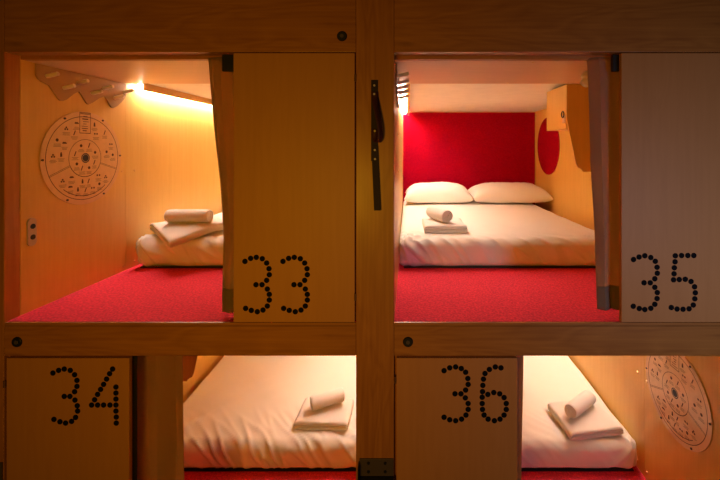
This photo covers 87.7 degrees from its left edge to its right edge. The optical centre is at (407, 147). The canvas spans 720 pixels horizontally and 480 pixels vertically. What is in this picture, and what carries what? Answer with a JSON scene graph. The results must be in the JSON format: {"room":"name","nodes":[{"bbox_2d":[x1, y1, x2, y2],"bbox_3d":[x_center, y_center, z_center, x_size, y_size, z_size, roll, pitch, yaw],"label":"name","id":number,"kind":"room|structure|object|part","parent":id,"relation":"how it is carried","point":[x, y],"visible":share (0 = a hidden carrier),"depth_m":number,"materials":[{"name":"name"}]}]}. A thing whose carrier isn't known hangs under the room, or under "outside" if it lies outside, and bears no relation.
{"room":"dormitory","nodes":[
{"label":"dormitory","id":0,"kind":"room"},
{"bbox_2d":[0,0,19,479],"bbox_3d":[-1.895,0.750,1.725,0.227,3.227,0.070,0,0,0],"label":"post","id":1,"kind":"object","parent":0,"point":[9,63],"visible":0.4,"depth_m":1.70,"materials":[{"name":"brown wood"}]},
{"bbox_2d":[0,462,2,479],"bbox_3d":[-1.921,1.554,1.673,0.165,0.255,0.037,0,0,0],"label":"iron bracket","id":2,"kind":"object","parent":1,"relation":"attached to","point":[1,463],"visible":1,"depth_m":1.68,"materials":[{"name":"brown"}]},
{"bbox_2d":[3,356,131,479],"bbox_3d":[-1.552,1.544,1.697,0.570,1.176,0.026,0,0,0],"label":"door","id":3,"kind":"structure","parent":1,"relation":"attached to","point":[69,417],"depth_m":1.69,"materials":[{"name":"brown wood"}]},
{"bbox_2d":[29,61,210,98],"bbox_3d":[-1.036,-0.436,3.140,1.598,0.036,2.700,0,0,0],"label":"ceiling","id":4,"kind":"structure","parent":0,"point":[127,72],"depth_m":2.06,"materials":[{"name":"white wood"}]},
{"bbox_2d":[135,84,211,104],"bbox_3d":[-1.796,-0.411,3.434,0.076,0.049,2.021,0,0,0],"label":"strip light","id":5,"kind":"object","parent":4,"relation":"attached to","point":[146,87],"visible":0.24,"depth_m":2.79,"materials":[{"name":"white"}]},
{"bbox_2d":[20,60,223,402],"bbox_3d":[-1.859,0.846,3.130,0.054,2.600,2.738,0,0,0],"label":"wall","id":6,"kind":"structure","parent":0,"point":[169,160],"depth_m":2.35,"materials":[{"name":"brown wood"}]},
{"bbox_2d":[26,218,36,245],"bbox_3d":[-1.832,0.409,1.811,0.007,0.136,0.044,0,0,0],"label":"power outlet","id":7,"kind":"object","parent":6,"relation":"attached to","point":[31,225],"visible":1,"depth_m":1.81,"materials":[{"name":"beige plastic"}]},
{"bbox_2d":[39,112,120,204],"bbox_3d":[-1.831,0.057,2.111,0.010,0.524,0.524,0,0,0],"label":"disc","id":8,"kind":"object","parent":6,"relation":"attached to","point":[80,153],"visible":1,"depth_m":2.07,"materials":[{"name":"brown"}]},
{"bbox_2d":[35,63,133,107],"bbox_3d":[-1.802,-0.333,2.120,0.068,0.167,0.587,0,0,0],"label":"hook rail","id":9,"kind":"object","parent":6,"relation":"attached to","point":[63,84],"visible":1,"depth_m":2.07,"materials":[{"name":"brown paint"}]},
{"bbox_2d":[20,56,221,60],"bbox_3d":[-1.036,-0.439,1.775,1.598,0.039,0.028,0,0,0],"label":"trim","id":10,"kind":"structure","parent":6,"relation":"attached to","point":[26,58],"depth_m":1.76,"materials":[{"name":"brown wood"}]},
{"bbox_2d":[183,356,198,380],"bbox_3d":[-1.576,1.233,2.594,0.511,0.570,0.355,0,0,0],"label":"upper cabinet","id":11,"kind":"object","parent":6,"relation":"attached to","point":[189,362],"visible":0.08,"depth_m":2.42,"materials":[{"name":"brown wood"}]},
{"bbox_2d":[208,55,233,312],"bbox_3d":[-0.609,0.172,1.744,0.672,1.207,0.055,0,0,0],"label":"curtain","id":12,"kind":"object","parent":6,"relation":"hanging from","point":[221,69],"visible":0.41,"depth_m":1.75,"materials":[{"name":"brown fabric"}]},
{"bbox_3d":[-0.566,-0.393,1.726,0.586,0.077,0.019,0,0,0],"label":"rail","id":13,"kind":"part","parent":12,"relation":"part of","materials":[{"name":"black plastic"}]},
{"bbox_2d":[5,0,355,55],"bbox_3d":[-1.036,-0.650,1.722,1.598,0.427,0.076,0,0,0],"label":"beam","id":14,"kind":"structure","parent":0,"point":[32,27],"depth_m":1.69,"materials":[{"name":"brown wood"}]},
{"bbox_2d":[5,322,355,360],"bbox_3d":[-1.036,0.888,1.722,1.598,0.187,0.076,0,0,0],"label":"beam","id":15,"kind":"structure","parent":0,"point":[132,339],"depth_m":1.69,"materials":[{"name":"brown wood"}]},
{"bbox_2d":[132,356,183,479],"bbox_3d":[-1.201,1.542,1.767,0.266,1.157,0.093,0,0,0],"label":"curtain","id":16,"kind":"object","parent":15,"relation":"hanging from","point":[157,381],"visible":0.79,"depth_m":1.78,"materials":[{"name":"brown fabric"}]},
{"bbox_2d":[7,264,355,321],"bbox_3d":[-1.036,0.800,3.096,1.598,0.012,2.788,0,0,0],"label":"floor","id":17,"kind":"structure","parent":0,"point":[134,294],"depth_m":1.94,"materials":[{"name":"red carpet"}]},
{"bbox_2d":[136,212,223,267],"bbox_3d":[-1.080,0.687,3.436,1.437,0.212,2.046,0,0,0],"label":"mattress","id":18,"kind":"object","parent":17,"relation":"on","point":[205,251],"visible":0.1,"depth_m":2.44,"materials":[{"name":"white cotton fabric"}]},
{"bbox_3d":[-1.091,0.789,3.457,1.358,0.008,2.003,0,0,0],"label":"board","id":19,"kind":"part","parent":18,"relation":"part of","materials":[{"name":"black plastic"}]},
{"bbox_2d":[150,216,222,247],"bbox_3d":[-1.519,0.573,2.609,0.383,0.119,0.399,0,0,40],"label":"folded towel","id":20,"kind":"object","parent":18,"relation":"on","point":[172,235],"visible":0.77,"depth_m":2.48,"materials":[{"name":"white fabric"}]},
{"bbox_2d":[164,209,212,222],"bbox_3d":[-1.509,0.470,2.563,0.297,0.095,0.097,0,0,0],"label":"rolled towel","id":21,"kind":"object","parent":20,"relation":"on","point":[172,215],"visible":1,"depth_m":2.53,"materials":[{"name":"white fabric"}]},
{"bbox_2d":[184,471,355,479],"bbox_3d":[-1.036,2.142,3.096,1.598,0.012,2.788,0,0,0],"label":"floor","id":22,"kind":"structure","parent":0,"point":[188,475],"depth_m":2.42,"materials":[{"name":"red carpet"}]},
{"bbox_2d":[183,356,355,470],"bbox_3d":[-0.989,2.032,3.438,1.511,0.209,2.041,0,0,0],"label":"mattress","id":23,"kind":"object","parent":22,"relation":"on","point":[242,416],"visible":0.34,"depth_m":2.68,"materials":[{"name":"white cotton fabric"}]},
{"bbox_3d":[-0.995,2.132,3.457,1.440,0.008,2.003,0,0,0],"label":"board","id":24,"kind":"part","parent":23,"relation":"part of","materials":[{"name":"black plastic"}]},
{"bbox_2d":[294,397,353,429],"bbox_3d":[-0.596,1.912,2.685,0.377,0.060,0.278,0,0,0],"label":"folded towel","id":25,"kind":"object","parent":23,"relation":"on","point":[337,416],"visible":0.73,"depth_m":2.61,"materials":[{"name":"white fabric"}]},
{"bbox_2d":[310,387,344,410],"bbox_3d":[-0.588,1.828,2.707,0.242,0.098,0.101,0,0,-26],"label":"rolled towel","id":26,"kind":"object","parent":25,"relation":"on","point":[331,397],"visible":1,"depth_m":2.67,"materials":[{"name":"white fabric"}]},
{"bbox_2d":[355,0,396,479],"bbox_3d":[-0.152,0.750,1.725,0.277,3.227,0.070,0,0,0],"label":"post","id":27,"kind":"object","parent":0,"point":[374,55],"visible":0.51,"depth_m":1.69,"materials":[{"name":"brown wood"}]},
{"bbox_2d":[234,53,355,321],"bbox_3d":[-0.514,0.180,1.697,0.559,1.224,0.026,0,0,0],"label":"door","id":28,"kind":"structure","parent":27,"relation":"attached to","point":[294,113],"depth_m":1.69,"materials":[{"name":"brown wood"}]},
{"bbox_2d":[358,458,393,479],"bbox_3d":[-0.144,1.536,1.673,0.160,0.255,0.037,0,0,0],"label":"iron bracket","id":29,"kind":"object","parent":27,"relation":"attached to","point":[368,468],"visible":1,"depth_m":1.68,"materials":[{"name":"black metal"}]},
{"bbox_2d":[371,80,382,210],"bbox_3d":[-0.137,-0.014,1.665,0.041,0.591,0.071,0,0,-23],"label":"leather strap","id":30,"kind":"object","parent":27,"relation":"attached to","point":[376,121],"visible":1,"depth_m":1.68,"materials":[{"name":"black leather"}]},
{"bbox_2d":[394,356,516,479],"bbox_3d":[0.217,1.544,1.697,0.561,1.176,0.026,0,0,0],"label":"door","id":31,"kind":"structure","parent":27,"relation":"attached to","point":[456,416],"depth_m":1.69,"materials":[{"name":"brown wood"}]},
{"bbox_2d":[395,84,402,305],"bbox_3d":[-0.086,0.174,3.130,0.054,1.257,2.738,0,0,0],"label":"wall","id":32,"kind":"structure","parent":0,"point":[398,111],"depth_m":2.49,"materials":[{"name":"brown wood"}]},
{"bbox_2d":[395,63,408,107],"bbox_3d":[-0.029,-0.333,2.120,0.068,0.167,0.587,0,0,0],"label":"hook rail","id":33,"kind":"object","parent":32,"relation":"attached to","point":[399,88],"visible":0.97,"depth_m":1.97,"materials":[{"name":"brown paint"}]},
{"bbox_2d":[403,112,534,112],"bbox_3d":[0.736,0.174,4.510,1.600,1.257,0.038,0,0,0],"label":"wall","id":34,"kind":"structure","parent":0,"point":[403,112],"depth_m":4.49,"materials":[{"name":"brown wood"}]},
{"bbox_2d":[403,113,534,204],"bbox_3d":[0.735,0.182,4.484,1.589,1.219,0.012,0,0,0],"label":"headboard","id":35,"kind":"object","parent":34,"relation":"attached to","point":[468,150],"visible":0.56,"depth_m":4.48,"materials":[{"name":"red fabric"}]},
{"bbox_2d":[395,61,586,111],"bbox_3d":[0.736,-0.434,3.140,1.598,0.040,2.700,0,0,0],"label":"ceiling","id":36,"kind":"structure","parent":0,"point":[420,72],"depth_m":2.41,"materials":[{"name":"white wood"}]},
{"bbox_2d":[400,84,409,115],"bbox_3d":[-0.024,-0.411,3.434,0.076,0.049,2.021,0,0,0],"label":"strip light","id":37,"kind":"object","parent":36,"relation":"attached to","point":[405,102],"visible":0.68,"depth_m":3.39,"materials":[{"name":"white plastic"}]},
{"bbox_2d":[402,89,405,113],"bbox_3d":[-0.038,-0.415,3.477,0.028,0.023,1.927,0,0,0],"label":"diffuser","id":38,"kind":"object","parent":37,"relation":"attached to","point":[403,100],"depth_m":3.58,"materials":[{"name":"white plastic"}]},
{"bbox_2d":[580,71,587,86],"bbox_3d":[0.970,-0.375,2.029,0.055,0.090,0.052,0,0,0],"label":"cloth bundle","id":39,"kind":"object","parent":36,"relation":"hanging from","point":[584,82],"visible":0.62,"depth_m":2.01,"materials":[{"name":"beige fabric"}]},
{"bbox_2d":[394,256,620,321],"bbox_3d":[0.736,0.800,3.096,1.598,0.012,2.788,0,0,0],"label":"floor","id":40,"kind":"structure","parent":0,"point":[423,294],"depth_m":2.01,"materials":[{"name":"red carpet"}]},
{"bbox_2d":[400,199,595,267],"bbox_3d":[0.677,0.689,3.437,1.466,0.208,2.042,0,0,0],"label":"mattress","id":41,"kind":"object","parent":40,"relation":"on","point":[498,235],"visible":0.78,"depth_m":2.47,"materials":[{"name":"white cotton fabric"}]},
{"bbox_2d":[404,182,472,202],"bbox_3d":[0.327,0.489,4.132,0.744,0.220,0.474,0,0,0],"label":"pillow","id":42,"kind":"object","parent":41,"relation":"on","point":[432,192],"visible":1,"depth_m":3.93,"materials":[{"name":"white fabric"}]},
{"bbox_2d":[422,217,466,232],"bbox_3d":[0.264,0.569,2.764,0.307,0.058,0.323,0,0,0],"label":"folded towel","id":43,"kind":"object","parent":41,"relation":"on","point":[455,225],"visible":0.88,"depth_m":2.62,"materials":[{"name":"white fabric"}]},
{"bbox_2d":[426,206,452,222],"bbox_3d":[0.231,0.490,2.774,0.098,0.095,0.254,0,0,-25],"label":"rolled towel","id":44,"kind":"object","parent":43,"relation":"on","point":[434,212],"visible":1,"depth_m":2.69,"materials":[{"name":"white fabric"}]},
{"bbox_3d":[0.667,0.789,3.457,1.388,0.008,2.003,0,0,0],"label":"board","id":45,"kind":"part","parent":41,"relation":"part of","materials":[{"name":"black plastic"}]},
{"bbox_2d":[468,182,552,202],"bbox_3d":[1.105,0.490,4.132,0.864,0.216,0.495,0,0,0],"label":"pillow","id":46,"kind":"object","parent":41,"relation":"on","point":[492,192],"visible":0.97,"depth_m":3.92,"materials":[{"name":"white fabric"}]},
{"bbox_2d":[394,0,719,55],"bbox_3d":[0.736,-0.650,1.726,1.598,0.427,0.069,0,0,0],"label":"beam","id":47,"kind":"structure","parent":0,"point":[421,27],"depth_m":1.69,"materials":[{"name":"brown wood"}]},
{"bbox_2d":[394,322,719,355],"bbox_3d":[0.736,0.888,1.722,1.598,0.187,0.076,0,0,0],"label":"beam","id":48,"kind":"structure","parent":0,"point":[410,338],"depth_m":1.69,"materials":[{"name":"brown wood"}]},
{"bbox_2d":[516,356,523,479],"bbox_3d":[0.472,1.542,1.753,0.141,1.157,0.027,0,0,0],"label":"curtain","id":49,"kind":"object","parent":48,"relation":"hanging from","point":[520,359],"visible":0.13,"depth_m":1.75,"materials":[{"name":"brown fabric"}]},
{"bbox_2d":[521,466,645,479],"bbox_3d":[0.736,2.142,3.096,1.598,0.012,2.788,0,0,0],"label":"floor","id":50,"kind":"structure","parent":0,"point":[636,474],"depth_m":2.42,"materials":[{"name":"red carpet"}]},
{"bbox_2d":[521,356,636,470],"bbox_3d":[0.805,2.035,3.443,1.453,0.202,2.030,0,0,0],"label":"mattress","id":51,"kind":"object","parent":50,"relation":"on","point":[546,379],"visible":0.15,"depth_m":2.52,"materials":[{"name":"white cotton fabric"}]},
{"bbox_3d":[0.800,2.132,3.457,1.386,0.008,2.003,0,0,0],"label":"board","id":52,"kind":"part","parent":51,"relation":"part of","materials":[{"name":"black plastic"}]},
{"bbox_2d":[547,400,623,440],"bbox_3d":[1.245,1.912,2.635,0.384,0.061,0.310,0,0,-8],"label":"folded towel","id":53,"kind":"object","parent":51,"relation":"on","point":[594,422],"visible":0.77,"depth_m":2.55,"materials":[{"name":"white fabric"}]},
{"bbox_2d":[564,390,595,418],"bbox_3d":[1.235,1.831,2.660,0.280,0.097,0.101,0,0,-37],"label":"rolled towel","id":54,"kind":"object","parent":53,"relation":"on","point":[585,399],"visible":1,"depth_m":2.61,"materials":[{"name":"white fabric"}]},
{"bbox_2d":[535,109,719,479],"bbox_3d":[1.559,0.846,3.130,0.054,2.600,2.738,0,0,0],"label":"wall","id":55,"kind":"structure","parent":0,"point":[621,383],"depth_m":2.53,"materials":[{"name":"brown wood"}]},
{"bbox_2d":[395,56,610,60],"bbox_3d":[0.736,-0.439,1.775,1.598,0.039,0.028,0,0,0],"label":"trim","id":56,"kind":"structure","parent":55,"relation":"attached to","point":[397,58],"depth_m":1.76,"materials":[{"name":"brown wood"}]},
{"bbox_2d":[537,118,559,174],"bbox_3d":[1.532,-0.023,4.073,0.011,0.627,0.627,0,0,0],"label":"disc","id":57,"kind":"object","parent":55,"relation":"attached to","point":[548,145],"visible":0.75,"depth_m":4.07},
{"bbox_2d":[547,84,590,171],"bbox_3d":[1.276,-0.131,2.594,0.511,0.570,0.355,0,0,0],"label":"upper cabinet","id":58,"kind":"object","parent":55,"relation":"attached to","point":[568,104],"visible":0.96,"depth_m":2.42,"materials":[{"name":"brown wood"}]},
{"bbox_3d":[1.042,-0.272,2.603,0.016,0.289,0.337,0,0,0],"label":"panel","id":59,"kind":"part","parent":58,"relation":"part of","materials":[{"name":"brown wood"}]},
{"bbox_3d":[1.282,-0.131,2.426,0.500,0.570,0.018,0,0,0],"label":"plate","id":60,"kind":"part","parent":58,"relation":"part of","materials":[{"name":"brown wood"}]},
{"bbox_2d":[587,55,618,310],"bbox_3d":[1.175,0.165,1.743,0.650,1.193,0.055,0,0,0],"label":"curtain","id":61,"kind":"object","parent":55,"relation":"hanging from","point":[603,73],"visible":0.64,"depth_m":1.75,"materials":[{"name":"brown fabric"}]},
{"bbox_3d":[1.223,-0.393,1.726,0.555,0.077,0.019,0,0,0],"label":"rail","id":62,"kind":"part","parent":61,"relation":"part of","materials":[{"name":"black plastic"}]},
{"bbox_2d":[646,356,712,451],"bbox_3d":[1.531,1.407,2.133,0.010,0.524,0.524,0,0,0],"label":"disc","id":63,"kind":"object","parent":55,"relation":"attached to","point":[679,397],"visible":0.91,"depth_m":2.09,"materials":[{"name":"brown wood"}]},
{"bbox_3d":[1.598,0.750,1.725,0.223,3.227,0.070,0,0,0],"label":"post","id":64,"kind":"object","parent":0,"visible":0},
{"bbox_2d":[619,53,719,321],"bbox_3d":[1.255,0.180,1.697,0.568,1.224,0.026,0,0,0],"label":"door","id":65,"kind":"structure","parent":64,"relation":"attached to","point":[669,103],"depth_m":1.69,"materials":[{"name":"brown wood"}]}
]}

